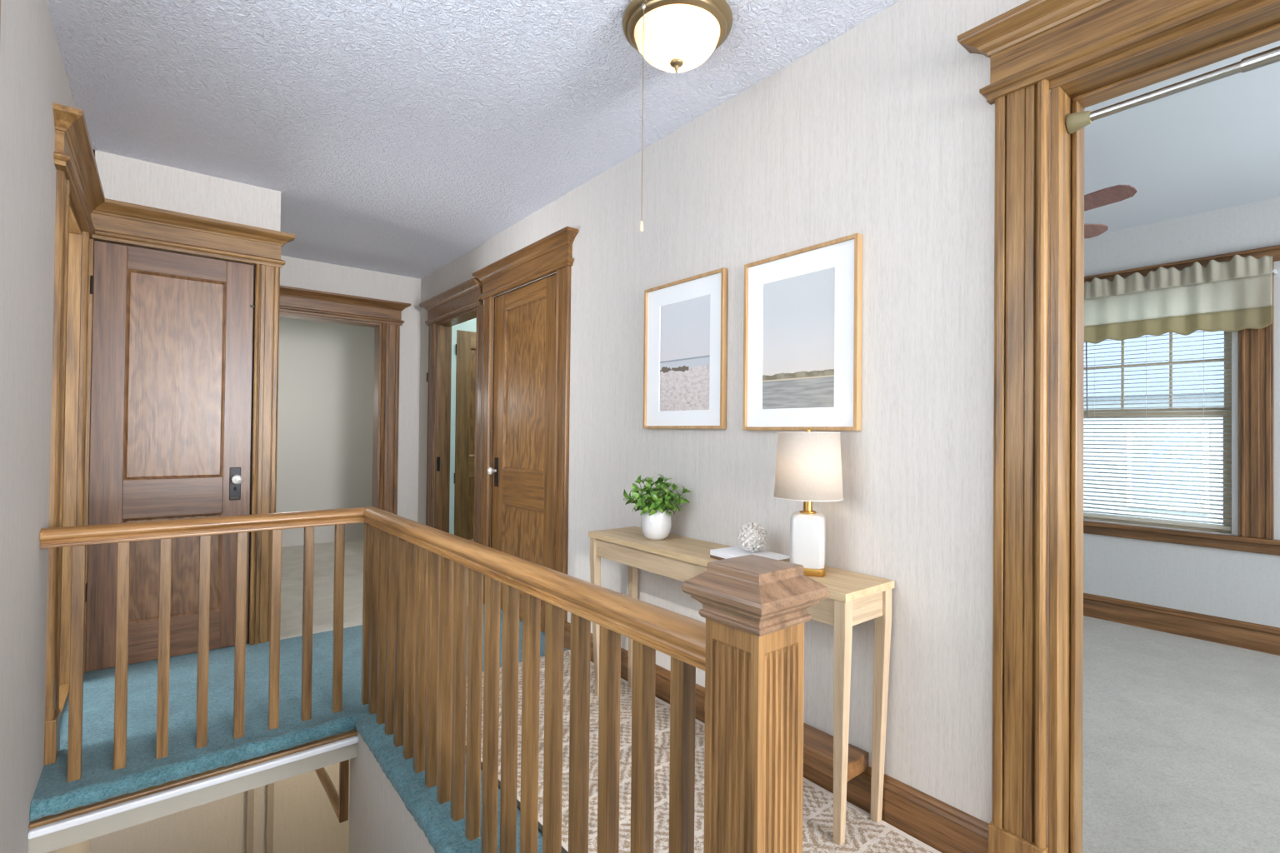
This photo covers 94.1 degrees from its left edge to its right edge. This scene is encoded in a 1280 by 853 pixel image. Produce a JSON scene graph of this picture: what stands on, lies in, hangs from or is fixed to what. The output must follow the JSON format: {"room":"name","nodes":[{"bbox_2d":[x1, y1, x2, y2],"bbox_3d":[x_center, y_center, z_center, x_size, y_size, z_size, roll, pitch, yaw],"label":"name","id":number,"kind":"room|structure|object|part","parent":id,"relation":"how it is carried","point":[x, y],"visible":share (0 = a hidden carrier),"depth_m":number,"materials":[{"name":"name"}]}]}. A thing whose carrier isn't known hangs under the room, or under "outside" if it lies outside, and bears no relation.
{"room":"upstairs hallway landing","nodes":[
{"label":"upstairs hallway landing","id":0,"kind":"room"},
{"bbox_2d":[0,0,75,852],"bbox_3d":[-0.126,1.289,-0.488,0.150,5.310,8.800,1,-1,-39],"label":"wall","id":1,"kind":"structure","parent":0,"point":[33,76],"depth_m":1.71,"materials":[{"name":"paint"}]},
{"bbox_2d":[44,102,104,765],"bbox_3d":[-2.397,0.045,2.435,0.226,2.310,1.102,1,-1,-39],"label":"trim","id":2,"kind":"structure","parent":1,"relation":"attached to","point":[79,191],"depth_m":2.29,"materials":[{"name":"brown wood"}]},
{"bbox_3d":[-2.122,0.066,2.172,0.026,1.970,0.115,1,-1,-39],"label":"casing","id":3,"kind":"part","parent":2,"relation":"part of","materials":[{"name":"brown wood"}]},
{"bbox_3d":[-2.654,0.067,2.836,0.026,1.970,0.105,1,-1,-39],"label":"casing","id":4,"kind":"part","parent":2,"relation":"part of","materials":[{"name":"brown wood"}]},
{"bbox_2d":[28,743,356,852],"bbox_3d":[-1.559,1.317,2.188,0.962,0.100,0.029,1,-1,-39],"label":"trim","id":5,"kind":"structure","parent":1,"relation":"attached to","point":[74,835],"depth_m":2.12,"materials":[{"name":"beige paint"}]},
{"bbox_2d":[27,735,358,839],"bbox_3d":[-1.550,1.287,2.178,0.962,0.024,0.055,1,-1,-39],"label":"trim ledge","id":6,"kind":"object","parent":5,"relation":"attached to","point":[61,825],"visible":0.76,"depth_m":2.10,"materials":[{"name":"white paint"}]},
{"bbox_2d":[28,730,357,829],"bbox_3d":[-1.555,1.266,2.185,0.962,0.014,0.039,1,-1,-39],"label":"trim","id":7,"kind":"structure","parent":1,"relation":"attached to","point":[122,798],"depth_m":2.11,"materials":[{"name":"brown wood"}]},
{"bbox_2d":[92,149,280,264],"bbox_3d":[-2.844,-0.071,3.712,0.820,2.560,1.450,1,-1,-39],"label":"wall","id":8,"kind":"structure","parent":0,"point":[122,178],"depth_m":3.15,"materials":[{"name":"paint"}]},
{"bbox_2d":[83,239,255,674],"bbox_3d":[-2.429,0.145,3.102,0.712,2.124,0.099,1,-1,-39],"label":"door","id":9,"kind":"structure","parent":8,"relation":"in","point":[170,368],"depth_m":3.10,"materials":[{"name":"brown wood"}]},
{"bbox_3d":[-2.447,0.732,3.125,0.412,0.530,0.030,1,-1,-39],"label":"panel","id":10,"kind":"part","parent":9,"relation":"part of","materials":[{"name":"brown wood"}]},
{"bbox_3d":[-2.444,0.370,3.130,0.412,0.195,0.035,1,-1,-39],"label":"rail","id":11,"kind":"part","parent":9,"relation":"part of","materials":[{"name":"brown wood"}]},
{"bbox_3d":[-2.452,1.099,3.122,0.412,0.204,0.035,1,-1,-39],"label":"rail","id":12,"kind":"part","parent":9,"relation":"part of","materials":[{"name":"brown wood"}]},
{"bbox_3d":[-2.437,-0.260,3.135,0.412,1.065,0.030,1,-1,-39],"label":"panel","id":13,"kind":"part","parent":9,"relation":"part of","materials":[{"name":"brown wood"}]},
{"bbox_3d":[-2.432,-0.851,3.143,0.412,0.116,0.035,1,-1,-39],"label":"rail","id":14,"kind":"part","parent":9,"relation":"part of","materials":[{"name":"brown wood"}]},
{"bbox_3d":[-2.203,0.289,3.258,0.053,0.053,0.062,1,-1,-39],"label":"knob","id":15,"kind":"part","parent":9,"relation":"part of","materials":[{"name":"clear glass"}]},
{"bbox_2d":[90,198,295,645],"bbox_3d":[-2.342,0.053,3.136,0.886,2.310,0.076,1,-1,-39],"label":"trim","id":16,"kind":"structure","parent":8,"relation":"attached to","point":[113,221],"depth_m":3.32,"materials":[{"name":"brown wood"}]},
{"bbox_3d":[-2.111,0.153,3.353,0.116,2.120,0.026,1,-1,-39],"label":"casing","id":17,"kind":"part","parent":16,"relation":"part of","materials":[{"name":"brown wood"}]},
{"bbox_2d":[75,759,349,852],"bbox_3d":[-1.061,2.676,2.572,2.560,2.580,4.950,1,-1,-39],"label":"wall","id":18,"kind":"structure","parent":0,"point":[305,820],"depth_m":4.18,"materials":[{"name":"paint"}]},
{"bbox_2d":[245,782,274,852],"bbox_3d":[-2.693,2.891,4.221,0.160,2.150,0.035,1,-1,-39],"label":"trim","id":19,"kind":"structure","parent":18,"relation":"attached to","point":[270,787],"depth_m":4.23,"materials":[{"name":"beige wood"}]},
{"bbox_2d":[275,317,374,547],"bbox_3d":[-3.005,0.028,5.710,1.650,2.400,1.570,1,-1,-39],"label":"wall","id":20,"kind":"structure","parent":0,"point":[325,398],"depth_m":6.29,"materials":[{"name":"grey paint"}]},
{"bbox_2d":[280,255,420,522],"bbox_3d":[-2.564,-0.055,4.961,1.400,2.560,0.150,1,-1,-39],"label":"wall","id":21,"kind":"structure","parent":0,"point":[297,272],"depth_m":5.24,"materials":[{"name":"paint"}]},
{"bbox_2d":[279,285,410,514],"bbox_3d":[-2.541,0.070,4.931,1.162,2.310,0.226,1,-1,-39],"label":"trim","id":22,"kind":"structure","parent":21,"relation":"attached to","point":[385,316],"depth_m":5.12,"materials":[{"name":"brown wood"}]},
{"bbox_3d":[-2.171,0.096,5.163,0.150,1.970,0.026,1,-1,-39],"label":"casing","id":23,"kind":"part","parent":22,"relation":"part of","materials":[{"name":"brown wood"}]},
{"bbox_2d":[348,732,434,852],"bbox_3d":[-0.498,2.603,1.697,0.122,2.720,2.280,1,-1,-39],"label":"wall","id":24,"kind":"structure","parent":0,"point":[380,822],"depth_m":2.25,"materials":[{"name":"paint"}]},
{"bbox_2d":[315,760,349,823],"bbox_3d":[-1.446,1.504,2.769,0.041,0.380,0.565,1,-1,-39],"label":"grab rail","id":25,"kind":"object","parent":24,"relation":"attached to","point":[339,803],"visible":0.65,"depth_m":2.56,"materials":[{"name":"brown wood"}]},
{"bbox_3d":[-1.453,1.671,2.773,0.044,0.044,0.551,1,-1,-39],"label":"rail","id":26,"kind":"part","parent":25,"relation":"part of","materials":[{"name":"brown wood"}]},
{"bbox_2d":[0,0,830,852],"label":"railing","id":27,"kind":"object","parent":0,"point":[0,0],"depth_m":1.51,"materials":[{"name":"brown wood"}]},
{"bbox_3d":[-1.577,0.379,2.317,1.066,0.064,0.076,1,-1,-39],"label":"handrail","id":28,"kind":"part","parent":27,"relation":"part of","materials":[{"name":"brown wood"}]},
{"bbox_3d":[-0.863,0.712,1.470,1.130,1.008,2.290,1,-1,-39],"label":"stair railing","id":29,"kind":"part","parent":27,"relation":"part of","materials":[{"name":"brown wood"}]},
{"bbox_3d":[-0.529,0.385,1.827,0.076,0.064,2.151,1,-1,-40],"label":"handrail","id":30,"kind":"part","parent":27,"relation":"part of","materials":[{"name":"brown wood"}]},
{"bbox_3d":[0.177,0.758,0.942,0.109,0.928,0.109,1,-1,-39],"label":"newel post","id":31,"kind":"part","parent":27,"relation":"part of","materials":[{"name":"brown wood"}]},
{"bbox_2d":[455,317,476,332],"bbox_3d":[-0.921,-0.053,5.413,1.470,2.600,1.800,1,-1,-39],"label":"wall","id":32,"kind":"structure","parent":0,"point":[471,325],"depth_m":5.73,"materials":[{"name":"grey"}]},
{"bbox_2d":[30,539,1279,852],"bbox_3d":[0.992,1.333,2.265,5.320,0.203,11.700,1,-1,-39],"label":"floor","id":33,"kind":"structure","parent":0,"point":[1181,734],"depth_m":2.41,"materials":[{"name":"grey carpet"}]},
{"bbox_2d":[451,650,941,852],"bbox_3d":[0.214,1.216,1.828,0.858,0.010,2.990,1,-1,-39],"label":"runner rug","id":34,"kind":"object","parent":33,"relation":"on","point":[862,834],"visible":0.36,"depth_m":1.94,"materials":[{"name":"grey carpet"}]},
{"bbox_2d":[588,526,894,845],"bbox_3d":[0.273,0.846,2.260,0.267,0.742,1.300,1,-1,-39],"label":"console table","id":35,"kind":"object","parent":34,"relation":"on","point":[855,598],"visible":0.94,"depth_m":1.83,"materials":[{"name":"brown wood"}]},
{"bbox_3d":[-0.195,0.858,2.688,0.062,0.718,0.037,1,-1,-39],"label":"leg","id":36,"kind":"part","parent":35,"relation":"part of","materials":[{"name":"brown wood"}]},
{"bbox_3d":[-0.034,0.861,2.817,0.039,0.718,0.037,1,-1,-39],"label":"leg","id":37,"kind":"part","parent":35,"relation":"part of","materials":[{"name":"brown wood"}]},
{"bbox_2d":[623,474,691,539],"bbox_3d":[0.061,0.337,2.541,0.279,0.277,0.278,1,-1,-28],"label":"potted plant","id":38,"kind":"object","parent":35,"relation":"on","point":[656,519],"visible":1,"depth_m":2.48,"materials":[{"name":"green plant"}]},
{"bbox_3d":[0.069,0.411,2.527,0.132,0.128,0.132,1,-1,-39],"label":"pot","id":39,"kind":"part","parent":38,"relation":"part of","materials":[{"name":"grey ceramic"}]},
{"bbox_3d":[0.066,0.299,2.544,0.214,0.132,0.220,1,-1,-18],"label":"stem","id":40,"kind":"part","parent":38,"relation":"part of","materials":[{"name":"green plant"}]},
{"bbox_2d":[710,555,724,559],"bbox_3d":[0.392,0.469,2.094,0.175,0.011,0.245,1,-1,-32],"label":"book","id":41,"kind":"object","parent":35,"relation":"on","point":[711,556],"visible":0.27,"depth_m":2.12,"materials":[{"name":"brown paper"}]},
{"bbox_2d":[710,545,789,562],"bbox_3d":[0.391,0.454,2.090,0.165,0.018,0.250,1,-1,-33],"label":"book","id":42,"kind":"object","parent":41,"relation":"on","point":[733,552],"visible":0.38,"depth_m":2.09,"materials":[{"name":"white paper"}]},
{"bbox_2d":[737,522,767,552],"bbox_3d":[0.401,0.392,2.114,0.105,0.104,0.106,1,-1,-39],"label":"decorative ball","id":43,"kind":"object","parent":42,"relation":"on","point":[752,537],"visible":1,"depth_m":2.08,"materials":[{"name":"white paint"}]},
{"bbox_2d":[773,428,843,576],"bbox_3d":[0.547,0.239,1.940,0.220,0.468,0.220,1,-1,-39],"label":"table lamp","id":44,"kind":"object","parent":35,"relation":"on","point":[808,463],"visible":0.96,"depth_m":1.87,"materials":[{"name":"white ceramic"}]},
{"bbox_3d":[0.548,0.125,1.941,0.217,0.212,0.217,1,-1,-39],"label":"lamp shade","id":45,"kind":"part","parent":44,"relation":"part of","materials":[{"name":"white fabric"}]},
{"bbox_3d":[0.581,0.855,1.720,0.062,0.718,0.059,1,-1,-39],"label":"leg","id":46,"kind":"part","parent":35,"relation":"part of","materials":[{"name":"brown wood"}]},
{"bbox_3d":[0.746,0.859,1.844,0.037,0.718,0.047,1,-1,-39],"label":"leg","id":47,"kind":"part","parent":35,"relation":"part of","materials":[{"name":"brown wood"}]},
{"bbox_2d":[45,0,1279,279],"bbox_3d":[1.575,-1.376,1.713,5.480,0.100,10.400,1,-1,-39],"label":"ceiling","id":48,"kind":"structure","parent":0,"point":[401,137],"depth_m":2.50,"materials":[{"name":"white paint"}]},
{"bbox_2d":[621,0,732,232],"bbox_3d":[0.118,-0.966,1.955,0.362,0.743,0.362,1,-1,-39],"label":"ceiling light","id":49,"kind":"object","parent":48,"relation":"attached to","point":[680,36],"depth_m":1.88,"materials":[{"name":"white glass"}]},
{"bbox_3d":[0.005,-0.614,1.827,0.013,0.034,0.013,1,-1,-39],"label":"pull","id":50,"kind":"part","parent":49,"relation":"part of","materials":[{"name":"beige plastic"}]},
{"bbox_3d":[0.008,-0.950,1.831,0.014,0.706,0.013,1,-1,-39],"label":"pull chain","id":51,"kind":"part","parent":49,"relation":"part of","materials":[{"name":"white metal"}]},
{"bbox_3d":[0.008,-0.959,1.831,0.003,0.664,0.003,1,-1,-39],"label":"chain","id":52,"kind":"part","parent":49,"relation":"part of","materials":[{"name":"gold metal"}]},
{"bbox_2d":[1084,185,1137,238],"bbox_3d":[1.917,-1.165,3.086,1.035,0.285,1.057,1,-1,-39],"label":"ceiling fan","id":53,"kind":"object","parent":48,"relation":"hanging from","point":[1113,194],"visible":0.09,"depth_m":2.73,"materials":[{"name":"brown wood"}]},
{"bbox_3d":[2.296,-1.041,3.163,0.372,0.035,0.132,1,-1,-8],"label":"blade","id":54,"kind":"part","parent":53,"relation":"part of","materials":[{"name":"brown wood"}]},
{"bbox_3d":[2.092,-1.047,2.784,0.132,0.035,0.372,1,-1,-26],"label":"blade","id":55,"kind":"part","parent":53,"relation":"part of","materials":[{"name":"brown wood"}]},
{"bbox_2d":[417,0,1050,848],"bbox_3d":[1.183,-0.052,1.492,0.150,2.560,10.250,1,-1,-39],"label":"wall","id":56,"kind":"structure","parent":0,"point":[883,132],"depth_m":1.94,"materials":[{"name":"paint"}]},
{"bbox_2d":[419,277,484,544],"bbox_3d":[-1.470,0.087,4.734,0.196,2.295,1.196,1,-1,-39],"label":"trim","id":57,"kind":"structure","parent":56,"relation":"attached to","point":[462,302],"depth_m":5.00,"materials":[{"name":"brown wood"}]},
{"bbox_3d":[-1.783,0.107,5.068,0.026,1.955,0.140,1,-1,-39],"label":"casing","id":58,"kind":"part","parent":57,"relation":"part of","materials":[{"name":"brown wood"}]},
{"bbox_3d":[-1.691,0.315,4.997,0.025,0.120,0.005,1,-1,-39],"label":"strike plate","id":59,"kind":"part","parent":57,"relation":"part of","materials":[{"name":"black metal"}]},
{"bbox_3d":[-1.159,0.105,4.290,0.026,1.955,0.105,1,-1,-39],"label":"casing","id":60,"kind":"part","parent":57,"relation":"part of","materials":[{"name":"brown wood"}]},
{"bbox_2d":[449,325,475,541],"bbox_3d":[-1.293,0.192,5.338,0.852,2.100,0.045,1,-1,-39],"label":"door","id":61,"kind":"structure","parent":56,"relation":"in","point":[463,342],"depth_m":5.13,"materials":[{"name":"brown wood"}]},
{"bbox_3d":[-1.281,0.723,5.351,0.560,0.560,0.030,1,-1,-39],"label":"panel","id":62,"kind":"part","parent":61,"relation":"part of","materials":[{"name":"brown wood"}]},
{"bbox_3d":[-1.278,0.353,5.356,0.560,0.180,0.035,1,-1,-39],"label":"rail","id":63,"kind":"part","parent":61,"relation":"part of","materials":[{"name":"brown wood"}]},
{"bbox_3d":[-1.271,-0.207,5.361,0.560,0.940,0.030,1,-1,-39],"label":"panel","id":64,"kind":"part","parent":61,"relation":"part of","materials":[{"name":"brown wood"}]},
{"bbox_3d":[-1.266,-0.750,5.368,0.560,0.145,0.035,1,-1,-39],"label":"rail","id":65,"kind":"part","parent":61,"relation":"part of","materials":[{"name":"brown wood"}]},
{"bbox_2d":[487,272,556,633],"bbox_3d":[-0.758,0.165,3.776,0.099,2.132,0.882,1,-1,-39],"label":"door","id":66,"kind":"structure","parent":56,"relation":"in","point":[522,471],"depth_m":3.79,"materials":[{"name":"brown wood"}]},
{"bbox_3d":[-1.005,0.302,4.051,0.062,0.053,0.053,1,-1,-39],"label":"knob","id":67,"kind":"part","parent":66,"relation":"part of","materials":[{"name":"clear glass"}]},
{"bbox_3d":[-0.744,1.109,3.787,0.035,0.234,0.556,1,-1,-39],"label":"rail","id":68,"kind":"part","parent":66,"relation":"part of","materials":[{"name":"brown wood"}]},
{"bbox_3d":[-0.741,0.752,3.790,0.030,0.480,0.556,1,-1,-39],"label":"panel","id":69,"kind":"part","parent":66,"relation":"part of","materials":[{"name":"brown wood"}]},
{"bbox_3d":[-0.736,0.397,3.795,0.035,0.230,0.556,1,-1,-39],"label":"rail","id":70,"kind":"part","parent":66,"relation":"part of","materials":[{"name":"brown wood"}]},
{"bbox_3d":[-0.731,-0.253,3.800,0.030,1.070,0.556,1,-1,-39],"label":"panel","id":71,"kind":"part","parent":66,"relation":"part of","materials":[{"name":"brown wood"}]},
{"bbox_3d":[-0.723,-0.841,3.808,0.035,0.107,0.556,1,-1,-39],"label":"rail","id":72,"kind":"part","parent":66,"relation":"part of","materials":[{"name":"brown wood"}]},
{"bbox_2d":[472,226,578,644],"bbox_3d":[-0.780,0.070,3.758,0.076,2.322,1.275,1,-1,-39],"label":"trim","id":73,"kind":"structure","parent":56,"relation":"attached to","point":[552,253],"depth_m":3.42,"materials":[{"name":"brown wood"}]},
{"bbox_3d":[-1.075,0.166,4.164,0.026,2.132,0.125,1,-1,-39],"label":"casing","id":74,"kind":"part","parent":73,"relation":"part of","materials":[{"name":"brown wood"}]},
{"bbox_3d":[-0.448,0.165,3.382,0.026,2.132,0.130,1,-1,-39],"label":"casing","id":75,"kind":"part","parent":73,"relation":"part of","materials":[{"name":"brown wood"}]},
{"bbox_2d":[642,267,728,429],"bbox_3d":[0.185,-0.315,2.600,0.027,0.650,0.506,1,-1,-39],"label":"picture frame","id":76,"kind":"object","parent":56,"relation":"attached to","point":[685,346],"visible":1,"depth_m":2.58,"materials":[{"name":"brown wood"}]},
{"bbox_2d":[659,295,709,411],"bbox_3d":[0.190,-0.308,2.595,0.001,0.481,0.321,1,-1,-39],"label":"print","id":77,"kind":"object","parent":76,"relation":"attached to","point":[684,326],"depth_m":2.59},
{"bbox_2d":[564,621,988,852],"bbox_3d":[0.267,1.159,2.470,0.021,0.140,2.181,1,-1,-39],"label":"baseboard","id":78,"kind":"structure","parent":56,"relation":"attached to","point":[943,827],"depth_m":1.79,"materials":[{"name":"brown wood"}]},
{"bbox_2d":[704,698,869,782],"bbox_3d":[0.485,1.059,2.079,0.139,0.052,0.598,1,-1,-39],"label":"wooden ledge","id":79,"kind":"object","parent":78,"relation":"on","point":[817,744],"visible":0.43,"depth_m":1.89,"materials":[{"name":"brown wood"}]},
{"bbox_2d":[742,233,862,430],"bbox_3d":[0.563,-0.307,2.129,0.027,0.643,0.486,1,-1,-39],"label":"picture frame","id":80,"kind":"object","parent":56,"relation":"attached to","point":[802,307],"visible":1,"depth_m":2.10,"materials":[{"name":"brown wood"}]},
{"bbox_2d":[761,267,834,409],"bbox_3d":[0.560,-0.302,2.133,0.001,0.476,0.312,1,-1,-39],"label":"print","id":81,"kind":"object","parent":80,"relation":"attached to","point":[798,312],"depth_m":2.12},
{"bbox_2d":[957,0,1279,852],"bbox_3d":[1.361,0.072,1.206,0.226,2.310,1.295,1,-1,-39],"label":"trim","id":82,"kind":"structure","parent":56,"relation":"attached to","point":[1087,52],"depth_m":1.55,"materials":[{"name":"brown wood"}]},
{"bbox_3d":[1.001,0.092,1.574,0.026,1.970,0.125,1,-1,-39],"label":"casing","id":83,"kind":"part","parent":82,"relation":"part of","materials":[{"name":"brown wood"}]},
{"bbox_2d":[1065,45,1279,134],"bbox_3d":[1.392,-0.795,1.232,0.051,0.051,0.850,1,-1,-39],"label":"tension rod","id":84,"kind":"object","parent":82,"relation":"attached to","point":[1075,122],"visible":1,"depth_m":1.39,"materials":[{"name":"silver metal"}]},
{"bbox_2d":[1083,197,1279,628],"bbox_3d":[3.735,-0.007,3.249,0.150,2.560,4.000,1,-1,-39],"label":"wall","id":85,"kind":"structure","parent":0,"point":[1230,584],"depth_m":3.61,"materials":[{"name":"white paint"}]},
{"bbox_2d":[1083,279,1231,530],"bbox_3d":[3.224,-0.140,3.820,0.046,1.503,0.814,1,-1,-39],"label":"window blind","id":86,"kind":"object","parent":85,"relation":"attached to","point":[1089,515],"visible":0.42,"depth_m":3.75,"materials":[{"name":"white paint"}]},
{"bbox_3d":[3.071,-0.136,4.024,0.002,1.460,0.002,1,-1,-39],"label":"ladder cord","id":87,"kind":"part","parent":86,"relation":"part of","materials":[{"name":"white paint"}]},
{"bbox_3d":[3.240,-0.136,3.813,0.002,1.460,0.002,1,-1,-39],"label":"ladder cord","id":88,"kind":"part","parent":86,"relation":"part of","materials":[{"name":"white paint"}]},
{"bbox_3d":[3.222,0.600,3.817,0.022,0.023,0.810,1,-1,-39],"label":"rail","id":89,"kind":"part","parent":86,"relation":"part of","materials":[{"name":"beige plastic"}]},
{"bbox_3d":[3.408,-0.137,3.603,0.002,1.460,0.002,1,-1,-39],"label":"ladder cord","id":90,"kind":"part","parent":86,"relation":"part of","materials":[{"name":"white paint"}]},
{"bbox_2d":[1084,255,1276,344],"bbox_3d":[3.193,-0.763,3.742,0.100,0.434,1.099,1,-1,-39],"label":"window valance","id":91,"kind":"object","parent":85,"relation":"attached to","point":[1178,306],"visible":0.78,"depth_m":3.60,"materials":[{"name":"beige fabric"}]},
{"bbox_2d":[1083,245,1279,555],"bbox_3d":[3.552,-0.145,3.436,0.205,1.727,2.200,1,-1,-39],"label":"window","id":92,"kind":"structure","parent":85,"relation":"attached to","point":[1256,347],"depth_m":3.43,"materials":[{"name":"white paint"}]},
{"bbox_3d":[3.296,-0.482,3.879,0.030,0.825,0.820,1,-1,-39],"label":"sash","id":93,"kind":"part","parent":92,"relation":"part of","materials":[{"name":"beige"}]},
{"bbox_3d":[3.261,0.267,3.849,0.030,0.735,0.820,1,-1,-39],"label":"sash","id":94,"kind":"part","parent":92,"relation":"part of","materials":[{"name":"beige"}]},
{"bbox_3d":[3.257,0.654,3.845,0.130,0.040,0.870,1,-1,-39],"label":"sill","id":95,"kind":"part","parent":92,"relation":"part of","materials":[{"name":"brown wood"}]},
{"bbox_3d":[3.523,-0.146,3.519,0.146,1.560,0.025,1,-1,-39],"label":"frame","id":96,"kind":"part","parent":92,"relation":"part of","materials":[{"name":"white paint"}]},
{"bbox_3d":[3.509,-0.148,3.395,0.022,1.560,0.140,1,-1,-39],"label":"casing","id":97,"kind":"part","parent":92,"relation":"part of","materials":[{"name":"brown wood"}]},
{"bbox_2d":[1083,592,1279,655],"bbox_3d":[3.655,1.196,3.183,0.021,0.151,4.000,1,-1,-39],"label":"baseboard","id":98,"kind":"structure","parent":85,"relation":"attached to","point":[1258,637],"depth_m":3.61,"materials":[{"name":"brown wood"}]},
{"label":"outside","id":99,"kind":"structure","parent":0,"visible":0},
{"bbox_3d":[17.588,4.832,14.083,34.800,0.200,40.000,1,-1,-39],"label":"ground","id":100,"kind":"structure","parent":99,"visible":0},
{"bbox_2d":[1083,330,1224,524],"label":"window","id":101,"kind":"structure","parent":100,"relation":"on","point":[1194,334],"depth_m":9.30,"materials":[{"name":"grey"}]},
{"bbox_3d":[8.019,0.629,9.083,0.030,1.140,0.790,1,-1,-39],"label":"pane","id":102,"kind":"part","parent":101,"relation":"part of","materials":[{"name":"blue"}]}
]}

